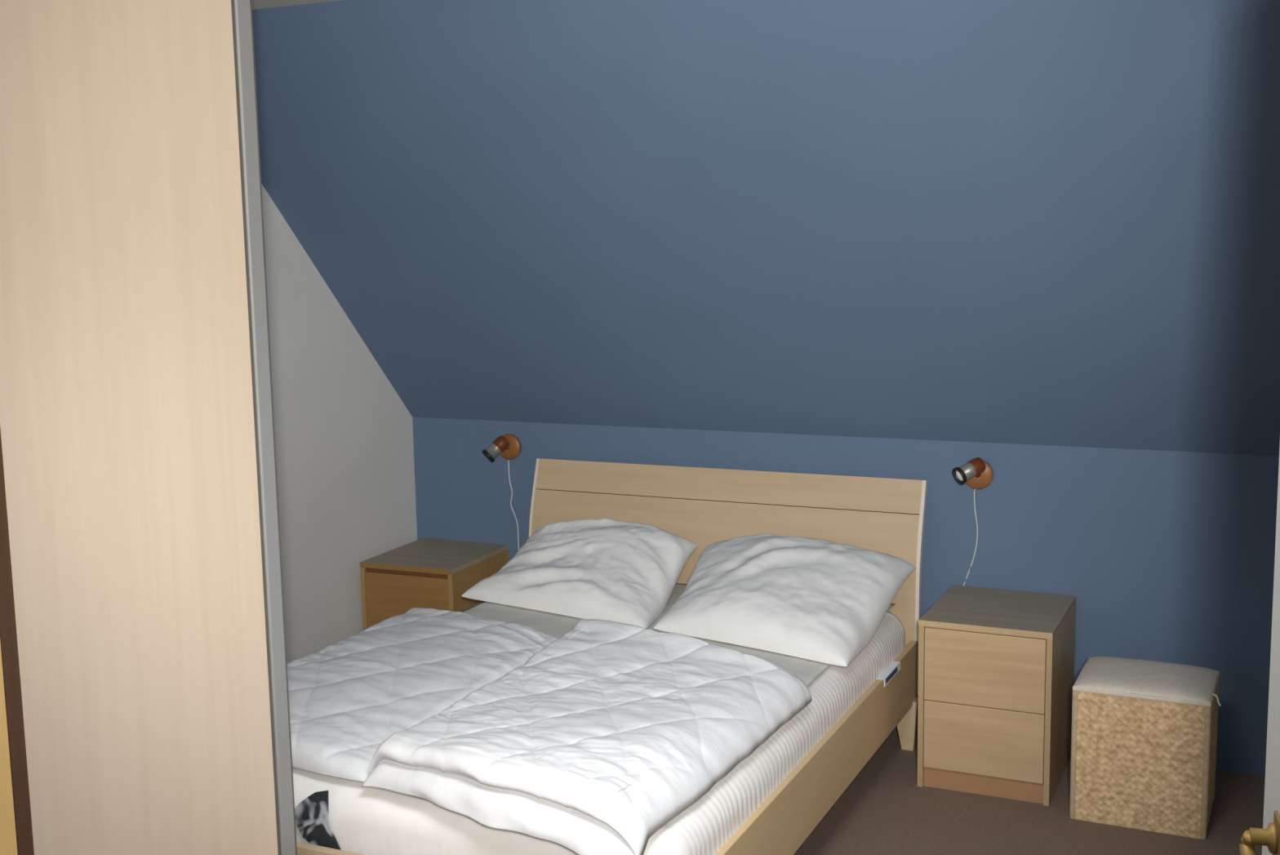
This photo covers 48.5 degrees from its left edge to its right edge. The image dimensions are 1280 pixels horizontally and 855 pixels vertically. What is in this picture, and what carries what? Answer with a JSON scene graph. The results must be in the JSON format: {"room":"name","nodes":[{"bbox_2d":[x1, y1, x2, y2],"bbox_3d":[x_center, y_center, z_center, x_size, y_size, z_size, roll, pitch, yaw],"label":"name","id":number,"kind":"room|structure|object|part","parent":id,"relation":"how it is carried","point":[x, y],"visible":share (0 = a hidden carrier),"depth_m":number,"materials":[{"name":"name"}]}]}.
{"room":"attic bedroom","nodes":[
{"label":"attic bedroom","id":0,"kind":"room"},
{"bbox_2d":[251,0,343,9],"bbox_3d":[-0.996,-0.914,1.400,3.660,0.100,5.080,3,9,25],"label":"ceiling","id":1,"kind":"structure","parent":0,"point":[256,4],"depth_m":4.14,"materials":[{"name":"white paint"}]},
{"bbox_2d":[261,183,417,662],"bbox_3d":[-1.457,-0.073,4.751,0.100,2.458,2.300,3,9,25],"label":"wall","id":2,"kind":"structure","parent":0,"point":[344,443],"depth_m":5.28,"materials":[{"name":"white paint"}]},
{"bbox_2d":[252,0,1279,455],"bbox_3d":[0.370,-0.623,4.407,3.660,1.478,1.393,3,9,25],"label":"sloped ceiling","id":3,"kind":"structure","parent":0,"point":[1032,222],"depth_m":4.25,"materials":[{"name":"blue paint"}]},
{"bbox_2d":[412,417,1279,776],"bbox_3d":[0.678,0.539,5.193,3.660,1.049,0.120,3,9,25],"label":"wall","id":4,"kind":"structure","parent":0,"point":[1166,556],"depth_m":4.75,"materials":[{"name":"blue paint"}]},
{"bbox_2d":[481,433,521,550],"bbox_3d":[-0.545,0.400,5.629,0.153,0.750,0.087,-5,9,-25],"label":"wall lamp","id":5,"kind":"object","parent":4,"relation":"attached to","point":[508,446],"depth_m":5.58,"materials":[{"name":"brown wood"}]},
{"bbox_3d":[-0.570,0.088,5.565,0.092,0.090,0.053,-3,8,-14],"label":"lamp shade","id":6,"kind":"part","parent":5,"relation":"part of","materials":[{"name":"grey metal"}]},
{"bbox_3d":[-0.516,0.076,5.601,0.102,0.102,0.022,3,9,25],"label":"wall plate","id":7,"kind":"part","parent":5,"relation":"part of","materials":[{"name":"brown wood"}]},
{"bbox_3d":[-0.498,0.445,5.651,0.043,0.653,0.010,2,8,22],"label":"lamp cord","id":8,"kind":"part","parent":5,"relation":"part of","materials":[{"name":"white plastic"}]},
{"bbox_2d":[952,457,993,586],"bbox_3d":[1.113,0.449,4.851,0.137,0.704,0.140,5,10,40],"label":"wall lamp","id":9,"kind":"object","parent":4,"relation":"attached to","point":[977,473],"depth_m":4.81,"materials":[{"name":"brown wood"}]},
{"bbox_3d":[1.081,0.160,4.779,0.027,0.042,0.043,-3,8,-17],"label":"bulb","id":10,"kind":"part","parent":9,"relation":"part of","materials":[{"name":"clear glass"}]},
{"bbox_3d":[1.107,0.148,4.787,0.093,0.076,0.053,-4,8,-19],"label":"lamp shade","id":11,"kind":"part","parent":9,"relation":"part of","materials":[{"name":"grey metal"}]},
{"bbox_3d":[1.122,0.497,4.905,0.089,0.596,0.010,3,9,25],"label":"lamp cord","id":12,"kind":"part","parent":9,"relation":"part of","materials":[{"name":"white plastic"}]},
{"bbox_3d":[1.153,0.160,4.838,0.102,0.102,0.022,3,9,25],"label":"wall plate","id":13,"kind":"part","parent":9,"relation":"part of","materials":[{"name":"brown wood"}]},
{"bbox_2d":[793,727,1265,854],"bbox_3d":[-0.670,1.532,2.349,3.700,0.100,6.620,3,9,25],"label":"floor","id":14,"kind":"structure","parent":0,"point":[883,810],"depth_m":4.26,"materials":[{"name":"beige carpet"}]},
{"bbox_2d":[0,640,17,854],"bbox_3d":[-1.391,0.311,2.512,0.515,2.300,0.170,3,9,25],"label":"trim","id":15,"kind":"structure","parent":14,"relation":"on","point":[8,843],"depth_m":2.51,"materials":[{"name":"yellow wood"}]},
{"bbox_2d":[0,0,297,854],"bbox_3d":[-1.241,0.217,2.964,0.604,2.360,0.774,3,9,25],"label":"wardrobe","id":16,"kind":"object","parent":14,"relation":"on","point":[143,633],"visible":1,"depth_m":2.79,"materials":[{"name":"brown wood"}]},
{"bbox_3d":[-1.395,0.265,2.632,0.604,2.360,0.035,3,9,25],"label":"panel","id":17,"kind":"part","parent":16,"relation":"part of","materials":[{"name":"brown wood"}]},
{"bbox_2d":[360,537,509,630],"bbox_3d":[-0.787,0.762,5.599,0.402,0.550,0.481,2,8,23],"label":"nightstand","id":18,"kind":"object","parent":14,"relation":"on","point":[424,572],"visible":0.42,"depth_m":5.40,"materials":[{"name":"brown wood"}]},
{"bbox_3d":[-0.964,0.765,5.675,0.018,0.530,0.480,2,8,23],"label":"panel","id":19,"kind":"part","parent":18,"relation":"part of","materials":[{"name":"brown wood"}]},
{"bbox_3d":[-0.878,0.666,5.371,0.363,0.222,0.019,2,8,23],"label":"drawer","id":20,"kind":"part","parent":18,"relation":"part of","materials":[{"name":"brown wood"}]},
{"bbox_3d":[-0.791,0.499,5.564,0.402,0.020,0.480,2,8,23],"label":"panel","id":21,"kind":"part","parent":18,"relation":"part of","materials":[{"name":"brown wood"}]},
{"bbox_3d":[-0.609,0.779,5.527,0.018,0.530,0.480,2,8,23],"label":"panel","id":22,"kind":"part","parent":18,"relation":"part of","materials":[{"name":"brown wood"}]},
{"bbox_2d":[296,457,927,854],"bbox_3d":[-0.157,0.749,4.258,1.537,0.916,2.257,3,9,25],"label":"bed","id":23,"kind":"object","parent":14,"relation":"on","point":[703,506],"visible":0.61,"depth_m":4.96,"materials":[{"name":"brown wood"}]},
{"bbox_3d":[-0.614,1.090,3.278,1.493,0.199,0.024,3,9,25],"label":"foot rail","id":24,"kind":"part","parent":23,"relation":"part of","materials":[{"name":"brown wood"}]},
{"bbox_2d":[292,610,905,854],"bbox_3d":[-0.150,0.827,4.221,1.473,0.232,2.089,3,9,25],"label":"mattress","id":25,"kind":"object","parent":23,"relation":"on","point":[331,811],"visible":0.3,"depth_m":3.35,"materials":[{"name":"beige fabric"}]},
{"bbox_2d":[292,582,895,769],"bbox_3d":[-0.159,0.704,4.230,1.349,0.005,2.015,3,9,25],"label":"sheet","id":26,"kind":"object","parent":25,"relation":"on","point":[553,624],"visible":0.07,"depth_m":4.67,"materials":[{"name":"beige fabric"}]},
{"bbox_2d":[287,607,558,781],"bbox_3d":[-0.695,0.697,3.990,0.709,0.089,1.185,3,9,25],"label":"duvet","id":27,"kind":"object","parent":26,"relation":"on","point":[347,696],"visible":0.59,"depth_m":3.89,"materials":[{"name":"white fabric"}]},
{"bbox_2d":[461,517,698,628],"bbox_3d":[-0.210,0.476,4.971,0.781,0.240,0.623,3,9,25],"label":"pillow","id":28,"kind":"object","parent":26,"relation":"on","point":[602,568],"visible":0.98,"depth_m":4.90,"materials":[{"name":"white fabric"}]},
{"bbox_2d":[362,618,812,854],"bbox_3d":[-0.080,0.728,3.635,0.831,0.184,1.265,3,9,25],"label":"duvet","id":29,"kind":"object","parent":26,"relation":"on","point":[610,731],"visible":1,"depth_m":3.33,"materials":[{"name":"white fabric"}]},
{"bbox_2d":[653,533,916,666],"bbox_3d":[0.425,0.520,4.604,0.766,0.231,0.765,3,9,25],"label":"pillow","id":30,"kind":"object","parent":26,"relation":"on","point":[817,599],"visible":1,"depth_m":4.50,"materials":[{"name":"white fabric"}]},
{"bbox_2d":[885,666,897,683],"bbox_3d":[0.803,0.790,4.532,0.002,0.016,0.140,3,9,25],"label":"print","id":31,"kind":"object","parent":25,"relation":"on","point":[891,671],"depth_m":4.54,"materials":[{"name":"blue"}]},
{"bbox_3d":[0.276,0.579,5.204,1.500,0.622,0.071,3,9,25],"label":"headboard panel","id":32,"kind":"part","parent":23,"relation":"part of","materials":[{"name":"brown wood"}]},
{"bbox_3d":[0.288,0.211,5.195,1.500,0.119,0.058,3,9,25],"label":"headboard rail","id":33,"kind":"part","parent":23,"relation":"part of","materials":[{"name":"brown wood"}]},
{"bbox_3d":[0.501,0.974,3.935,0.024,0.211,2.119,3,9,25],"label":"rail","id":34,"kind":"part","parent":23,"relation":"part of","materials":[{"name":"brown wood"}]},
{"bbox_3d":[0.917,1.017,4.890,0.089,0.175,0.060,3,9,25],"label":"leg","id":35,"kind":"part","parent":23,"relation":"part of","materials":[{"name":"brown wood"}]},
{"bbox_2d":[917,584,1075,805],"bbox_3d":[1.173,0.857,4.647,0.412,0.550,0.481,3,9,25],"label":"nightstand","id":36,"kind":"object","parent":14,"relation":"on","point":[996,666],"visible":0.99,"depth_m":4.45,"materials":[{"name":"brown wood"}]},
{"bbox_3d":[0.995,0.859,4.733,0.018,0.530,0.480,3,9,25],"label":"panel","id":37,"kind":"part","parent":36,"relation":"part of","materials":[{"name":"brown wood"}]},
{"bbox_3d":[1.077,0.982,4.454,0.373,0.221,0.019,3,9,25],"label":"drawer","id":38,"kind":"part","parent":36,"relation":"part of","materials":[{"name":"brown wood"}]},
{"bbox_3d":[1.073,0.754,4.422,0.373,0.236,0.019,3,9,25],"label":"drawer","id":39,"kind":"part","parent":36,"relation":"part of","materials":[{"name":"brown wood"}]},
{"bbox_3d":[1.169,0.594,4.612,0.412,0.020,0.480,3,9,25],"label":"panel","id":40,"kind":"part","parent":36,"relation":"part of","materials":[{"name":"brown wood"}]},
{"bbox_3d":[1.352,0.875,4.566,0.018,0.530,0.480,3,9,25],"label":"panel","id":41,"kind":"part","parent":36,"relation":"part of","materials":[{"name":"brown wood"}]},
{"bbox_2d":[1069,656,1221,839],"bbox_3d":[1.548,0.952,4.313,0.411,0.439,0.327,3,9,26],"label":"stool","id":42,"kind":"object","parent":14,"relation":"on","point":[1144,733],"visible":1,"depth_m":4.19,"materials":[{"name":"beige wicker"}]},
{"bbox_2d":[1075,656,1217,701],"bbox_3d":[1.533,0.751,4.291,0.386,0.035,0.326,3,9,26],"label":"cushion","id":43,"kind":"object","parent":42,"relation":"on","point":[1104,677],"depth_m":4.22,"materials":[{"name":"beige fabric"}]},
{"bbox_3d":[0.920,0.339,1.426,0.100,2.458,6.400,3,9,25],"label":"wall","id":44,"kind":"structure","parent":0,"visible":0},
{"bbox_2d":[1239,445,1279,854],"bbox_3d":[0.654,0.502,1.341,0.082,2.152,0.832,1,8,15],"label":"door","id":45,"kind":"structure","parent":44,"relation":"in","point":[1268,836],"depth_m":1.67,"materials":[{"name":"grey paint"}]},
{"bbox_3d":[0.691,0.492,1.590,0.020,0.039,0.130,1,8,14],"label":"lever","id":46,"kind":"part","parent":45,"relation":"part of","materials":[{"name":"gold metal"}]},
{"bbox_3d":[0.717,0.471,1.632,0.027,0.034,0.034,1,8,15],"label":"handle","id":47,"kind":"part","parent":45,"relation":"part of","materials":[{"name":"gold metal"}]},
{"bbox_3d":[0.732,0.520,1.635,0.004,0.150,0.040,1,8,15],"label":"key plate","id":48,"kind":"part","parent":45,"relation":"part of","materials":[{"name":"gold metal"}]}
]}

